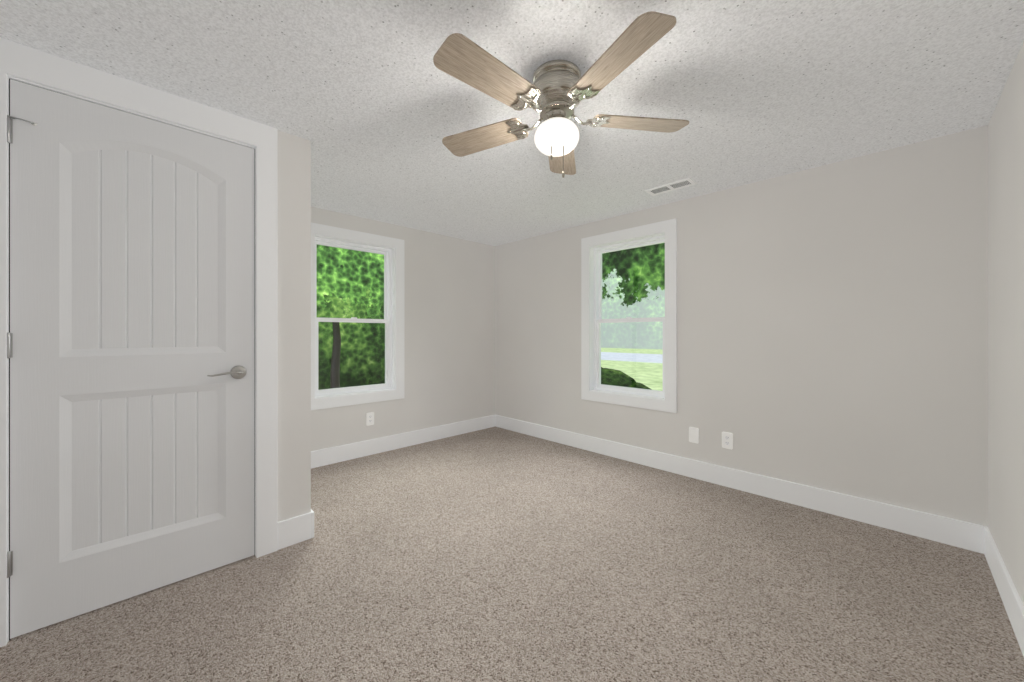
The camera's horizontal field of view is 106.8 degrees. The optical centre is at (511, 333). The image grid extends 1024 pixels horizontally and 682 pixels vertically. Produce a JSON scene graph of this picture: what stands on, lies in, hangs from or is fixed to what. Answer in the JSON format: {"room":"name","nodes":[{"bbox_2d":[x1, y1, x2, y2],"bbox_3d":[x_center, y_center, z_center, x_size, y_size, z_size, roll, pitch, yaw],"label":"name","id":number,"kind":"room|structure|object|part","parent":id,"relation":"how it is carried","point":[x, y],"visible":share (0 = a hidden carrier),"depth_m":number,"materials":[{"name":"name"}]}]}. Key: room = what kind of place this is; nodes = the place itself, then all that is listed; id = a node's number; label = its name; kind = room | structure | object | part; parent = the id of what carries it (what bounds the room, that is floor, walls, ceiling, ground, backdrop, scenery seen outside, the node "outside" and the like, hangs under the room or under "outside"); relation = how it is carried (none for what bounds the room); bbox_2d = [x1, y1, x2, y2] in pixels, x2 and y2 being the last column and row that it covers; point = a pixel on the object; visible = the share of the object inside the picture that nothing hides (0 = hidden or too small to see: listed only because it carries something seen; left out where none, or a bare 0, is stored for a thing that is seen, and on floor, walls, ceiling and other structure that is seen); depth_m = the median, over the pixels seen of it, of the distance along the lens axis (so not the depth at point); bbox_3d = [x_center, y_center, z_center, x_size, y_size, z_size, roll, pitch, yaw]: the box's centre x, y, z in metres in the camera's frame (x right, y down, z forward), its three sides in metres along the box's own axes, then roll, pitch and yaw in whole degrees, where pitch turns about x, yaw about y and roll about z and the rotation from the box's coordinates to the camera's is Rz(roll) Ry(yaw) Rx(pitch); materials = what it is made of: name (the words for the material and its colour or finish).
{"room":"empty bedroom","nodes":[
{"label":"empty bedroom","id":0,"kind":"room"},
{"bbox_2d":[278,130,310,521],"bbox_3d":[-1.714,0.030,1.547,1.615,2.160,0.120,0,0,-44],"label":"wall","id":1,"kind":"structure","parent":0,"point":[294,326],"depth_m":2.01,"materials":[{"name":"paint"}]},
{"bbox_2d":[7,79,254,638],"bbox_3d":[-1.552,0.091,1.611,0.780,2.022,0.094,0,0,-44],"label":"door","id":2,"kind":"structure","parent":1,"relation":"in","point":[132,359],"depth_m":1.58,"materials":[{"name":"white wood"}]},
{"bbox_3d":[-1.796,0.046,1.373,0.099,1.661,0.024,0,0,-44],"label":"door hinges","id":3,"kind":"part","parent":2,"relation":"part of","materials":[{"name":"silver metal"}]},
{"bbox_3d":[-1.341,0.187,1.794,0.155,0.065,0.058,0,0,-44],"label":"handle","id":4,"kind":"part","parent":2,"relation":"part of","materials":[{"name":"grey metal"}]},
{"bbox_2d":[0,38,277,646],"bbox_3d":[-1.580,0.031,1.666,0.933,2.158,0.138,0,0,-44],"label":"door frame","id":5,"kind":"structure","parent":1,"relation":"attached to","point":[33,67],"depth_m":1.70,"materials":[{"name":"white wood"}]},
{"bbox_2d":[290,509,313,539],"bbox_3d":[-1.479,1.040,2.471,0.020,0.140,1.139,0,0,-44],"label":"baseboard","id":6,"kind":"structure","parent":1,"relation":"attached to","point":[304,524],"depth_m":2.04,"materials":[{"name":"white wood"}]},
{"bbox_2d":[311,207,494,450],"bbox_3d":[-1.714,0.030,3.165,4.120,2.160,0.120,0,0,-44],"label":"wall","id":7,"kind":"structure","parent":0,"point":[449,329],"depth_m":3.97,"materials":[{"name":"paint"}]},
{"bbox_2d":[311,222,403,409],"bbox_3d":[-1.421,-0.142,3.442,0.903,1.543,0.143,0,0,-44],"label":"window","id":8,"kind":"structure","parent":7,"relation":"in","point":[390,249],"depth_m":3.52,"materials":[{"name":"white"}]},
{"bbox_2d":[366,412,373,425],"bbox_3d":[-1.299,0.780,3.481,0.072,0.117,0.009,0,0,-44],"label":"duplex electrical outlet","id":9,"kind":"object","parent":7,"relation":"attached to","point":[370,418],"visible":1,"depth_m":3.48,"materials":[{"name":"white plastic"}]},
{"bbox_2d":[311,415,493,468],"bbox_3d":[-1.060,1.040,3.709,2.345,0.140,0.017,0,0,-44],"label":"baseboard","id":10,"kind":"structure","parent":7,"relation":"attached to","point":[332,455],"depth_m":3.64,"materials":[{"name":"white wood"}]},
{"bbox_2d":[0,427,1023,681],"bbox_3d":[-0.331,1.140,1.839,4.240,0.060,3.950,0,0,-44],"label":"floor","id":11,"kind":"structure","parent":0,"point":[494,555],"depth_m":1.61,"materials":[{"name":"beige carpet"}]},
{"bbox_2d":[0,0,1023,245],"bbox_3d":[-0.331,-1.080,1.839,4.240,0.060,3.950,0,0,-44],"label":"ceiling","id":12,"kind":"structure","parent":0,"point":[370,102],"depth_m":1.59,"materials":[{"name":"white paint"}]},
{"bbox_2d":[433,11,688,177],"bbox_3d":[0.154,-0.835,1.526,1.032,0.431,1.077,0,0,-44],"label":"ceiling fan","id":13,"kind":"object","parent":12,"relation":"hanging from","point":[555,93],"visible":1,"depth_m":1.45,"materials":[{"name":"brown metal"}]},
{"bbox_3d":[0.182,-0.792,1.550,0.182,0.116,0.182,0,0,-44],"label":"globe","id":14,"kind":"part","parent":13,"relation":"part of","materials":[{"name":"white glass"}]},
{"bbox_2d":[645,178,696,195],"bbox_3d":[1.132,-1.047,2.718,0.135,0.006,0.320,0,0,-44],"label":"ceiling vent","id":15,"kind":"object","parent":12,"relation":"in","point":[683,183],"visible":1,"depth_m":2.71,"materials":[{"name":"white metal"}]},
{"bbox_2d":[495,125,987,526],"bbox_3d":[1.141,0.030,3.280,0.120,2.160,3.950,0,0,-44],"label":"wall","id":16,"kind":"structure","parent":0,"point":[832,326],"depth_m":2.39,"materials":[{"name":"paint"}]},
{"bbox_2d":[581,218,676,412],"bbox_3d":[1.033,-0.142,3.381,0.143,1.543,0.903,0,0,-44],"label":"window","id":17,"kind":"structure","parent":16,"relation":"in","point":[593,250],"depth_m":3.38,"materials":[{"name":"white"}]},
{"bbox_2d":[689,427,698,443],"bbox_3d":[1.400,0.780,2.924,0.008,0.117,0.072,0,0,-44],"label":"electrical outlet","id":18,"kind":"object","parent":16,"relation":"attached to","point":[693,434],"visible":1,"depth_m":2.92,"materials":[{"name":"white plastic"}]},
{"bbox_2d":[722,432,732,449],"bbox_3d":[1.562,0.775,2.757,0.009,0.117,0.072,0,0,-44],"label":"duplex electrical outlet","id":19,"kind":"object","parent":16,"relation":"attached to","point":[727,440],"visible":1,"depth_m":2.75,"materials":[{"name":"white plastic"}]},
{"bbox_2d":[494,415,977,551],"bbox_3d":[1.086,1.040,3.240,0.014,0.140,3.690,0,0,-44],"label":"baseboard","id":20,"kind":"structure","parent":16,"relation":"attached to","point":[953,532],"depth_m":2.51,"materials":[{"name":"white wood"}]},
{"bbox_2d":[988,41,1023,604],"bbox_3d":[1.009,0.030,0.470,4.240,2.160,0.120,0,0,-44],"label":"wall","id":21,"kind":"structure","parent":0,"point":[1006,325],"depth_m":1.57,"materials":[{"name":"paint"}]},
{"bbox_2d":[978,524,1023,656],"bbox_3d":[0.961,1.040,0.519,4.000,0.140,0.017,0,0,-44],"label":"baseboard","id":22,"kind":"structure","parent":21,"relation":"attached to","point":[978,538],"depth_m":1.55,"materials":[{"name":"white wood"}]},
{"label":"outside","id":23,"kind":"structure","parent":0,"visible":0},
{"bbox_2d":[317,264,384,389],"bbox_3d":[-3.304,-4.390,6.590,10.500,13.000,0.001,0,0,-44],"label":"trees","id":24,"kind":"object","parent":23,"point":[327,333],"depth_m":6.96,"materials":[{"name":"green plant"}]},
{"bbox_2d":[317,245,384,359],"bbox_3d":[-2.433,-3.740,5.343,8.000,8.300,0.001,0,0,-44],"label":"trees","id":25,"kind":"object","parent":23,"point":[329,266],"depth_m":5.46,"materials":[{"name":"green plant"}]},
{"bbox_2d":[601,348,662,390],"bbox_3d":[20.165,1.560,26.745,59.860,0.001,70.000,0,0,-44],"label":"lawn","id":26,"kind":"structure","parent":23,"point":[633,368],"depth_m":19.91,"materials":[{"name":"green plant"}]},
{"bbox_2d":[601,367,651,389],"bbox_3d":[1.474,1.032,5.999,1.320,1.188,2.310,0,0,-44],"label":"bush","id":27,"kind":"object","parent":26,"relation":"on","point":[627,380],"depth_m":5.64,"materials":[{"name":"green plant"}]},
{"bbox_2d":[601,269,664,348],"bbox_3d":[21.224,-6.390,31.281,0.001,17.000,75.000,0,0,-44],"label":"trees","id":28,"kind":"object","parent":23,"point":[614,305],"depth_m":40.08,"materials":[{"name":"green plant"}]},
{"bbox_2d":[602,243,664,327],"bbox_3d":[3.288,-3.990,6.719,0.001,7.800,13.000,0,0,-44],"label":"canopy","id":29,"kind":"object","parent":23,"point":[654,269],"depth_m":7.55,"materials":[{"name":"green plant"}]},
{"label":"ground","id":30,"kind":"structure","parent":0,"visible":0},
{"bbox_2d":[330,322,340,388],"bbox_3d":[-2.818,0.948,6.082,0.185,2.328,0.167,0,0,-44],"label":"trunk","id":31,"kind":"object","parent":30,"relation":"on","point":[334,374],"depth_m":6.04,"materials":[{"name":"black"}]}
]}

